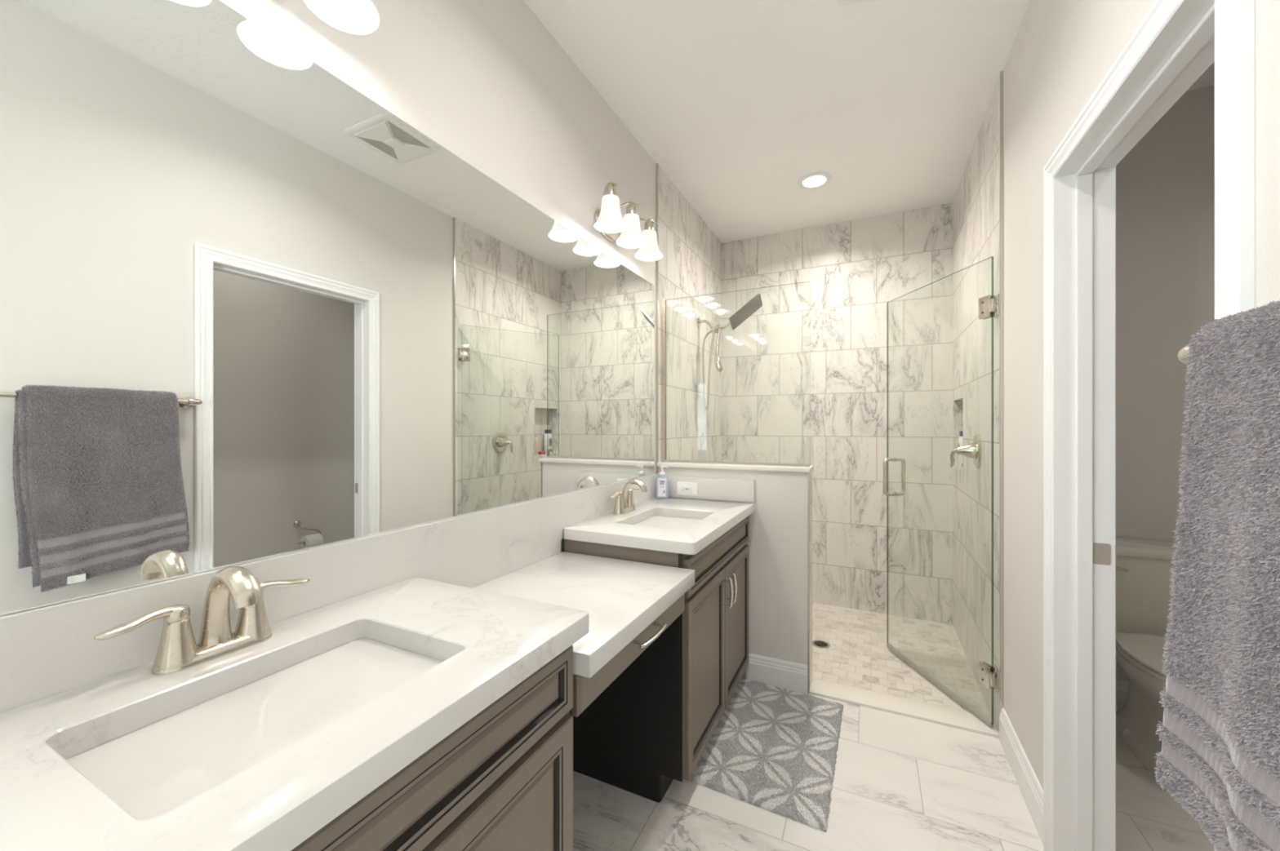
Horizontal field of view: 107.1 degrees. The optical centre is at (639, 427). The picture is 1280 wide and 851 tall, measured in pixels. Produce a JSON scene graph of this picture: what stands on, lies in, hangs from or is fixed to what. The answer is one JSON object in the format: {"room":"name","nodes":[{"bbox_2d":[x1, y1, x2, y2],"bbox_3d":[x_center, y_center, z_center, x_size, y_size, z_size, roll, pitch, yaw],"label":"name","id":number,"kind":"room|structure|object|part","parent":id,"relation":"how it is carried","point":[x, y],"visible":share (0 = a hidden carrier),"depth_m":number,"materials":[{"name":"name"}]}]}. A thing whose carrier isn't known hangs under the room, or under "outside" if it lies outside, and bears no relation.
{"room":"bathroom","nodes":[
{"label":"bathroom","id":0,"kind":"room"},
{"bbox_2d":[219,0,721,552],"bbox_3d":[-0.265,-0.088,1.994,0.108,2.743,3.954,0,0,26],"label":"wall","id":1,"kind":"structure","parent":0,"point":[486,81],"depth_m":1.68,"materials":[{"name":"white paint"}]},
{"bbox_2d":[0,0,653,616],"bbox_3d":[-0.465,-0.259,1.469,0.005,1.028,2.475,0,0,26],"label":"wall mirror","id":2,"kind":"object","parent":1,"relation":"attached to","point":[251,310],"visible":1,"depth_m":0.89,"materials":[{"name":"clear glass"}]},
{"bbox_2d":[0,473,658,713],"bbox_3d":[-0.454,0.385,1.476,0.020,0.258,2.500,0,0,26],"label":"backsplash","id":3,"kind":"structure","parent":1,"relation":"attached to","point":[50,651],"depth_m":0.97,"materials":[{"name":"white stone"}]},
{"bbox_2d":[302,0,380,35],"bbox_3d":[-0.697,-0.925,0.784,0.186,0.183,0.505,0,0,26],"label":"vanity light","id":4,"kind":"object","parent":1,"relation":"attached to","point":[357,17],"visible":1,"depth_m":0.98,"materials":[{"name":"white glass"}]},
{"bbox_3d":[-0.593,-0.904,0.939,0.051,0.102,0.051,0,0,26],"label":"bulb","id":5,"kind":"part","parent":4,"relation":"part of","materials":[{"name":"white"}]},
{"bbox_2d":[594,182,662,261],"bbox_3d":[-0.061,-0.903,2.092,0.186,0.183,0.505,0,0,26],"label":"vanity light","id":6,"kind":"object","parent":1,"relation":"attached to","point":[626,232],"visible":1,"depth_m":2.05,"materials":[{"name":"white glass"}]},
{"bbox_2d":[604,183,616,195],"bbox_3d":[-0.119,-0.955,1.915,0.064,0.060,0.064,0,0,26],"label":"socket","id":7,"kind":"object","parent":6,"relation":"attached to","point":[610,188],"depth_m":1.89,"materials":[{"name":"silver metal"}]},
{"bbox_3d":[-0.119,-0.871,1.915,0.135,0.118,0.135,0,0,26],"label":"lamp shade","id":8,"kind":"part","parent":6,"relation":"part of","materials":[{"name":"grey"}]},
{"bbox_3d":[-0.119,-0.882,1.915,0.051,0.102,0.051,0,0,26],"label":"bulb","id":9,"kind":"part","parent":6,"relation":"part of","materials":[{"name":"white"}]},
{"bbox_3d":[-0.135,-0.954,1.978,0.036,0.083,0.211,0,0,-19],"label":"arm","id":10,"kind":"part","parent":6,"relation":"part of","materials":[{"name":"silver metal"}]},
{"bbox_3d":[-0.069,-0.955,2.096,0.151,0.081,0.015,0,0,26],"label":"arm","id":11,"kind":"part","parent":6,"relation":"part of","materials":[{"name":"silver metal"}]},
{"bbox_2d":[626,203,636,213],"bbox_3d":[-0.038,-0.955,2.081,0.064,0.060,0.064,0,0,26],"label":"socket","id":12,"kind":"object","parent":6,"relation":"attached to","point":[631,208],"depth_m":2.06,"materials":[{"name":"silver metal"}]},
{"bbox_3d":[-0.038,-0.871,2.081,0.135,0.118,0.135,0,0,26],"label":"lamp shade","id":13,"kind":"part","parent":6,"relation":"part of","materials":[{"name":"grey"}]},
{"bbox_3d":[-0.017,-0.954,2.221,0.211,0.083,0.036,0,0,-19],"label":"arm","id":14,"kind":"part","parent":6,"relation":"part of","materials":[{"name":"silver metal"}]},
{"bbox_2d":[644,219,653,230],"bbox_3d":[0.043,-0.955,2.247,0.064,0.060,0.064,0,0,26],"label":"socket","id":15,"kind":"object","parent":6,"relation":"attached to","point":[649,225],"depth_m":2.23,"materials":[{"name":"silver metal"}]},
{"bbox_3d":[0.043,-0.871,2.247,0.135,0.118,0.135,0,0,26],"label":"lamp shade","id":16,"kind":"part","parent":6,"relation":"part of","materials":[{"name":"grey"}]},
{"bbox_2d":[655,163,658,473],"bbox_3d":[0.095,-0.604,2.617,0.011,1.713,0.010,0,0,26],"label":"trim","id":17,"kind":"structure","parent":1,"relation":"attached to","point":[656,164],"depth_m":2.61,"materials":[{"name":"grey metal"}]},
{"bbox_2d":[697,293,762,411],"bbox_3d":[0.578,-0.482,3.116,0.427,0.751,0.193,0,0,26],"label":"shower","id":18,"kind":"object","parent":1,"relation":"attached to","point":[755,304],"visible":1,"depth_m":3.11,"materials":[{"name":"silver metal"}]},
{"bbox_3d":[0.462,-0.687,3.204,0.127,0.088,0.022,0,0,29],"label":"arm","id":19,"kind":"part","parent":18,"relation":"part of","materials":[{"name":"silver metal"}]},
{"bbox_2d":[657,466,807,679],"bbox_3d":[0.485,0.750,2.510,0.790,1.065,0.140,0,0,26],"label":"wall","id":20,"kind":"structure","parent":0,"point":[777,543],"depth_m":2.34,"materials":[{"name":"white paint"}]},
{"bbox_2d":[665,475,755,502],"bbox_3d":[0.342,0.324,2.491,0.522,0.111,0.019,0,0,26],"label":"backsplash","id":21,"kind":"structure","parent":20,"relation":"attached to","point":[713,489],"depth_m":2.45,"materials":[{"name":"white stone"}]},
{"bbox_2d":[676,481,697,496],"bbox_3d":[0.251,0.330,2.520,0.116,0.072,0.009,0,0,26],"label":"wall outlet","id":22,"kind":"object","parent":21,"relation":"attached to","point":[689,489],"visible":1,"depth_m":2.52,"materials":[{"name":"white plastic"}]},
{"bbox_2d":[680,485,693,493],"bbox_3d":[0.249,0.330,2.517,0.066,0.033,0.003,0,0,26],"label":"socket","id":23,"kind":"object","parent":22,"relation":"attached to","point":[684,489],"depth_m":2.52,"materials":[{"name":"white plastic"}]},
{"bbox_2d":[657,462,813,472],"bbox_3d":[0.489,0.206,2.507,0.799,0.023,0.173,0,0,26],"label":"trim","id":24,"kind":"structure","parent":20,"relation":"on","point":[672,464],"depth_m":2.41,"materials":[{"name":"beige stone"}]},
{"bbox_2d":[661,281,809,466],"bbox_3d":[0.481,-0.261,2.500,0.792,0.912,0.022,0,0,26],"label":"glass panel","id":25,"kind":"object","parent":24,"relation":"on","point":[663,301],"visible":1,"depth_m":2.66,"materials":[{"name":"clear glass"}]},
{"bbox_3d":[0.485,-0.262,2.498,0.784,0.910,0.008,0,0,26],"label":"pane","id":26,"kind":"part","parent":25,"relation":"part of","materials":[{"name":"clear glass"}]},
{"bbox_2d":[746,653,807,694],"bbox_3d":[0.672,1.216,2.334,0.296,0.135,0.015,0,0,26],"label":"baseboard","id":27,"kind":"structure","parent":20,"relation":"attached to","point":[786,675],"depth_m":2.32,"materials":[{"name":"white wood"}]},
{"bbox_2d":[807,472,809,694],"bbox_3d":[0.812,0.750,2.276,0.008,1.065,0.008,0,0,26],"label":"trim","id":28,"kind":"structure","parent":20,"relation":"attached to","point":[808,473],"depth_m":2.27,"materials":[{"name":"grey metal"}]},
{"bbox_2d":[809,678,999,737],"bbox_3d":[1.180,1.307,2.173,0.747,0.072,0.140,0,0,26],"label":"shower curb","id":29,"kind":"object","parent":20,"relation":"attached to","point":[944,716],"depth_m":2.15,"materials":[{"name":"beige stone"}]},
{"bbox_2d":[809,471,812,686],"bbox_3d":[0.843,0.745,2.339,0.004,1.053,0.136,0,0,26],"label":"wall","id":30,"kind":"structure","parent":0,"point":[811,473],"depth_m":2.35,"materials":[{"name":"paint"}]},
{"bbox_2d":[721,203,952,624],"bbox_3d":[1.369,-0.088,3.453,1.772,2.743,0.100,0,0,26],"label":"wall","id":31,"kind":"structure","parent":0,"point":[804,376],"depth_m":3.31,"materials":[{"name":"tile"}]},
{"bbox_2d":[524,0,1214,243],"bbox_3d":[-0.687,-1.510,1.031,5.390,0.100,6.254,0,0,26],"label":"ceiling","id":32,"kind":"structure","parent":0,"point":[737,102],"depth_m":2.04,"materials":[{"name":"white paint"}]},
{"bbox_2d":[797,172,831,189],"bbox_3d":[1.034,-1.456,2.800,0.190,0.007,0.190,0,0,26],"label":"recessed light","id":33,"kind":"object","parent":32,"relation":"in","point":[815,180],"visible":1,"depth_m":2.79,"materials":[{"name":"white plastic"}]},
{"bbox_2d":[803,176,825,186],"bbox_3d":[1.034,-1.457,2.800,0.124,0.004,0.124,0,0,26],"label":"diffuser","id":34,"kind":"object","parent":33,"relation":"attached to","point":[809,181],"depth_m":2.80,"materials":[{"name":"white"}]},
{"bbox_2d":[838,0,858,5],"bbox_3d":[0.759,-1.450,1.423,0.316,0.020,0.326,0,0,26],"label":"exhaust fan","id":35,"kind":"object","parent":32,"relation":"attached to","point":[842,2],"visible":1,"depth_m":1.61,"materials":[{"name":"white plastic"}]},
{"bbox_2d":[573,603,1214,850],"bbox_3d":[-0.709,1.323,0.986,5.390,0.080,6.154,0,0,26],"label":"floor","id":36,"kind":"structure","parent":0,"point":[900,783],"depth_m":1.65,"materials":[{"name":"tile"}]},
{"bbox_2d":[290,644,573,850],"bbox_3d":[-0.532,0.852,0.670,0.542,0.863,0.911,0,0,26],"label":"vanity cabinet","id":37,"kind":"object","parent":36,"relation":"on","point":[502,780],"visible":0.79,"depth_m":0.76,"materials":[{"name":"beige wood"}]},
{"bbox_2d":[0,577,589,850],"bbox_3d":[-0.545,0.400,0.661,0.527,0.040,0.952,0,0,26],"label":"countertop","id":38,"kind":"structure","parent":37,"relation":"on","point":[487,643],"depth_m":0.62,"materials":[{"name":"white stone"}]},
{"bbox_2d":[93,566,310,675],"bbox_3d":[-0.678,0.305,0.780,0.144,0.150,0.284,0,0,26],"label":"faucet","id":39,"kind":"object","parent":38,"relation":"on","point":[178,651],"visible":1,"depth_m":0.76,"materials":[{"name":"silver metal"}]},
{"bbox_3d":[-0.750,0.292,0.712,0.024,0.022,0.100,0,0,20],"label":"lever","id":40,"kind":"part","parent":39,"relation":"part of","materials":[{"name":"silver metal"}]},
{"bbox_3d":[-0.737,0.329,0.752,0.054,0.090,0.054,0,0,26],"label":"handle","id":41,"kind":"part","parent":39,"relation":"part of","materials":[{"name":"silver metal"}]},
{"bbox_3d":[-0.675,0.300,0.778,0.138,0.141,0.048,0,0,26],"label":"spout","id":42,"kind":"part","parent":39,"relation":"part of","materials":[{"name":"silver metal"}]},
{"bbox_3d":[-0.692,0.329,0.843,0.054,0.090,0.054,0,0,26],"label":"handle","id":43,"kind":"part","parent":39,"relation":"part of","materials":[{"name":"silver metal"}]},
{"bbox_3d":[-0.669,0.292,0.878,0.024,0.022,0.100,0,0,32],"label":"lever","id":44,"kind":"part","parent":39,"relation":"part of","materials":[{"name":"silver metal"}]},
{"bbox_2d":[65,638,443,820],"bbox_3d":[-0.515,0.500,0.700,0.328,0.160,0.446,0,0,26],"label":"sink basin","id":45,"kind":"object","parent":38,"relation":"in","point":[152,771],"visible":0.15,"depth_m":0.66,"materials":[{"name":"white ceramic"}]},
{"bbox_3d":[-0.240,0.888,0.773,0.020,0.594,0.440,0,0,26],"label":"door","id":46,"kind":"part","parent":37,"relation":"part of","materials":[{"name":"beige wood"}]},
{"bbox_2d":[564,515,748,803],"bbox_3d":[0.150,0.852,2.073,0.542,0.863,0.904,0,0,26],"label":"vanity cabinet","id":47,"kind":"object","parent":36,"relation":"on","point":[651,728],"visible":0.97,"depth_m":1.68,"materials":[{"name":"beige wood"}]},
{"bbox_3d":[-0.080,0.901,1.686,0.466,0.764,0.006,0,0,26],"label":"panel","id":48,"kind":"part","parent":47,"relation":"part of","materials":[{"name":"black laminate"}]},
{"bbox_2d":[571,593,684,717],"bbox_3d":[-0.178,0.565,1.370,0.509,0.092,0.636,0,0,26],"label":"drawer","id":49,"kind":"object","parent":47,"relation":"attached to","point":[586,691],"visible":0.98,"depth_m":1.15,"materials":[{"name":"brown laminate"}]},
{"bbox_2d":[472,551,694,678],"bbox_3d":[-0.198,0.493,1.377,0.527,0.048,0.650,0,0,26],"label":"countertop","id":50,"kind":"structure","parent":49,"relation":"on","point":[621,598],"depth_m":1.35,"materials":[{"name":"white stone"}]},
{"bbox_3d":[0.032,0.556,1.269,0.044,0.009,0.162,0,0,26],"label":"handle","id":51,"kind":"part","parent":49,"relation":"part of","materials":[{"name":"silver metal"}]},
{"bbox_2d":[563,497,754,555],"bbox_3d":[0.140,0.400,2.072,0.527,0.040,0.910,0,0,26],"label":"countertop","id":52,"kind":"structure","parent":47,"relation":"on","point":[717,517],"depth_m":1.80,"materials":[{"name":"white stone"}]},
{"bbox_2d":[609,479,648,515],"bbox_3d":[-0.033,0.305,2.106,0.144,0.150,0.284,0,0,26],"label":"faucet","id":53,"kind":"object","parent":52,"relation":"on","point":[624,501],"visible":1,"depth_m":2.09,"materials":[{"name":"silver metal"}]},
{"bbox_3d":[-0.106,0.292,2.039,0.024,0.022,0.100,0,0,20],"label":"lever","id":54,"kind":"part","parent":53,"relation":"part of","materials":[{"name":"silver metal"}]},
{"bbox_3d":[-0.092,0.329,2.078,0.054,0.090,0.054,0,0,26],"label":"handle","id":55,"kind":"part","parent":53,"relation":"part of","materials":[{"name":"silver metal"}]},
{"bbox_3d":[-0.047,0.329,2.170,0.054,0.090,0.054,0,0,26],"label":"handle","id":56,"kind":"part","parent":53,"relation":"part of","materials":[{"name":"silver metal"}]},
{"bbox_3d":[-0.030,0.300,2.105,0.138,0.141,0.048,0,0,26],"label":"spout","id":57,"kind":"part","parent":53,"relation":"part of","materials":[{"name":"silver metal"}]},
{"bbox_3d":[-0.025,0.292,2.205,0.024,0.022,0.100,0,0,32],"label":"lever","id":58,"kind":"part","parent":53,"relation":"part of","materials":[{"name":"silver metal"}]},
{"bbox_2d":[655,466,668,498],"bbox_3d":[0.119,0.294,2.525,0.069,0.172,0.046,0,0,6],"label":"soap bottle","id":59,"kind":"object","parent":52,"relation":"on","point":[662,483],"visible":1,"depth_m":2.51,"materials":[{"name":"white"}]},
{"bbox_2d":[634,515,700,529],"bbox_3d":[0.117,0.500,2.000,0.328,0.160,0.448,0,0,26],"label":"sink basin","id":60,"kind":"object","parent":52,"relation":"in","point":[671,522],"visible":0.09,"depth_m":2.08,"materials":[{"name":"white ceramic"}]},
{"bbox_3d":[0.250,0.888,1.782,0.020,0.594,0.436,0,0,26],"label":"door","id":61,"kind":"part","parent":47,"relation":"part of","materials":[{"name":"beige wood"}]},
{"bbox_3d":[0.347,0.510,1.981,0.020,0.130,0.878,0,0,26],"label":"drawer","id":62,"kind":"part","parent":47,"relation":"part of","materials":[{"name":"beige wood"}]},
{"bbox_3d":[0.362,0.680,1.939,0.044,0.127,0.009,0,0,26],"label":"handle","id":63,"kind":"part","parent":47,"relation":"part of","materials":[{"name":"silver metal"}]},
{"bbox_3d":[0.389,0.680,1.995,0.044,0.127,0.009,0,0,26],"label":"handle","id":64,"kind":"part","parent":47,"relation":"part of","materials":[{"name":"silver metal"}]},
{"bbox_3d":[0.443,0.888,2.179,0.020,0.594,0.436,0,0,26],"label":"door","id":65,"kind":"part","parent":47,"relation":"part of","materials":[{"name":"beige wood"}]},
{"bbox_2d":[688,678,844,832],"bbox_3d":[0.541,1.273,1.951,0.523,0.027,0.786,0,0,26],"label":"bath rug","id":66,"kind":"object","parent":36,"relation":"on","point":[774,749],"visible":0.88,"depth_m":1.84,"materials":[{"name":"grey fabric"}]},
{"bbox_2d":[812,640,830,648],"bbox_3d":[1.066,1.280,2.786,0.104,0.005,0.104,0,0,26],"label":"floor drain","id":67,"kind":"object","parent":36,"relation":"on","point":[817,643],"visible":0.94,"depth_m":2.78,"materials":[{"name":"grey metal"}]},
{"bbox_2d":[1115,537,1176,776],"bbox_3d":[2.047,0.893,1.796,0.484,0.780,0.732,0,0,26],"label":"toilet","id":68,"kind":"object","parent":36,"relation":"on","point":[1144,568],"visible":0.37,"depth_m":1.93,"materials":[{"name":"ceramic"}]},
{"bbox_3d":[1.995,0.588,1.982,0.079,0.026,0.026,0,0,26],"label":"flush lever","id":69,"kind":"part","parent":68,"relation":"part of","materials":[{"name":"silver metal"}]},
{"bbox_3d":[1.994,0.864,1.687,0.380,0.018,0.490,0,0,26],"label":"seat","id":70,"kind":"part","parent":68,"relation":"part of","materials":[{"name":"ceramic"}]},
{"bbox_3d":[2.032,1.079,1.765,0.372,0.409,0.648,0,0,26],"label":"bowl","id":71,"kind":"part","parent":68,"relation":"part of","materials":[{"name":"ceramic"}]},
{"bbox_3d":[1.994,0.842,1.687,0.378,0.022,0.490,0,0,26],"label":"seat lid","id":72,"kind":"part","parent":68,"relation":"part of","materials":[{"name":"ceramic"}]},
{"bbox_3d":[2.159,0.705,2.027,0.464,0.324,0.203,0,0,26],"label":"tank","id":73,"kind":"part","parent":68,"relation":"part of","materials":[{"name":"ceramic"}]},
{"bbox_3d":[2.158,0.523,2.025,0.484,0.040,0.223,0,0,26],"label":"tank lid","id":74,"kind":"part","parent":68,"relation":"part of","materials":[{"name":"ceramic"}]},
{"bbox_2d":[952,0,1279,790],"bbox_3d":[0.766,-0.088,0.325,0.123,2.743,6.054,0,0,26],"label":"wall","id":75,"kind":"structure","parent":0,"point":[1062,51],"depth_m":1.72,"materials":[{"name":"white paint"}]},
{"bbox_2d":[883,256,999,728],"bbox_3d":[1.471,0.275,2.348,0.130,1.988,0.760,0,0,-7],"label":"shower door","id":76,"kind":"structure","parent":75,"relation":"attached to","point":[988,305],"depth_m":2.04,"materials":[{"name":"clear glass"}]},
{"bbox_3d":[1.433,0.281,2.664,0.130,0.219,0.024,0,0,-4],"label":"handle","id":77,"kind":"part","parent":76,"relation":"part of","materials":[{"name":"silver metal"}]},
{"bbox_2d":[958,431,962,466],"bbox_3d":[2.010,0.133,2.931,0.055,0.219,0.082,0,0,26],"label":"shampoo bottle","id":78,"kind":"object","parent":75,"relation":"in","point":[960,438],"visible":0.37,"depth_m":2.92,"materials":[{"name":"white plastic"}]},
{"bbox_2d":[950,433,982,468],"bbox_3d":[1.627,0.118,2.373,0.116,0.172,0.172,0,0,26],"label":"shower valve","id":79,"kind":"object","parent":75,"relation":"attached to","point":[973,451],"visible":1,"depth_m":2.34,"materials":[{"name":"silver metal"}]},
{"bbox_3d":[1.593,0.157,2.399,0.024,0.095,0.035,0,0,-29],"label":"lever","id":80,"kind":"part","parent":79,"relation":"part of","materials":[{"name":"silver metal"}]},
{"bbox_2d":[1000,71,1003,707],"bbox_3d":[1.485,-0.156,1.941,0.011,2.608,0.010,0,0,26],"label":"trim","id":81,"kind":"structure","parent":75,"relation":"attached to","point":[1001,72],"depth_m":1.94,"materials":[{"name":"grey metal"}]},
{"bbox_2d":[999,707,1043,845],"bbox_3d":[0.434,1.216,-0.218,0.015,0.135,4.788,0,0,26],"label":"baseboard","id":82,"kind":"structure","parent":75,"relation":"attached to","point":[1031,790],"depth_m":1.64,"materials":[{"name":"white wood"}]},
{"bbox_2d":[1043,0,1254,850],"bbox_3d":[1.111,0.246,1.028,0.151,2.074,0.844,0,0,26],"label":"door frame","id":83,"kind":"structure","parent":75,"relation":"in","point":[1176,42],"depth_m":1.33,"materials":[{"name":"white"}]},
{"bbox_3d":[1.302,0.358,1.334,0.040,0.060,0.002,0,0,26],"label":"strike plate","id":84,"kind":"part","parent":83,"relation":"part of","materials":[{"name":"silver metal"}]},
{"bbox_3d":[1.171,0.246,0.999,0.018,2.074,0.844,0,0,26],"label":"casing","id":85,"kind":"part","parent":83,"relation":"part of","materials":[{"name":"white"}]},
{"bbox_2d":[1177,345,1190,364],"bbox_3d":[0.690,-0.105,0.393,0.088,0.052,0.666,0,0,26],"label":"towel bar","id":86,"kind":"object","parent":75,"relation":"attached to","point":[1182,354],"visible":0.16,"depth_m":0.68,"materials":[{"name":"silver metal"}]},
{"bbox_2d":[1152,298,1279,850],"bbox_3d":[0.684,0.206,0.463,0.108,0.704,0.441,0,0,26],"label":"bath towel","id":87,"kind":"object","parent":86,"relation":"hanging from","point":[1219,732],"visible":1,"depth_m":0.56,"materials":[{"name":"grey fabric"}]},
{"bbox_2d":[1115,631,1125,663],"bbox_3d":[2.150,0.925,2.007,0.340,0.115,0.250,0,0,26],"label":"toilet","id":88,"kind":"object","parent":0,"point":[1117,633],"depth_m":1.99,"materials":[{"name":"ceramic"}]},
{"bbox_2d":[1115,84,1214,681],"bbox_3d":[2.235,-0.088,2.177,0.900,2.743,0.100,0,0,26],"label":"wall","id":89,"kind":"structure","parent":0,"point":[1165,184],"depth_m":2.09,"materials":[{"name":"white paint"}]},
{"bbox_2d":[1115,679,1128,711],"bbox_3d":[2.209,1.216,2.126,0.900,0.135,0.015,0,0,26],"label":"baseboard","id":90,"kind":"structure","parent":89,"relation":"attached to","point":[1122,686],"depth_m":2.14,"materials":[{"name":"white"}]}
]}

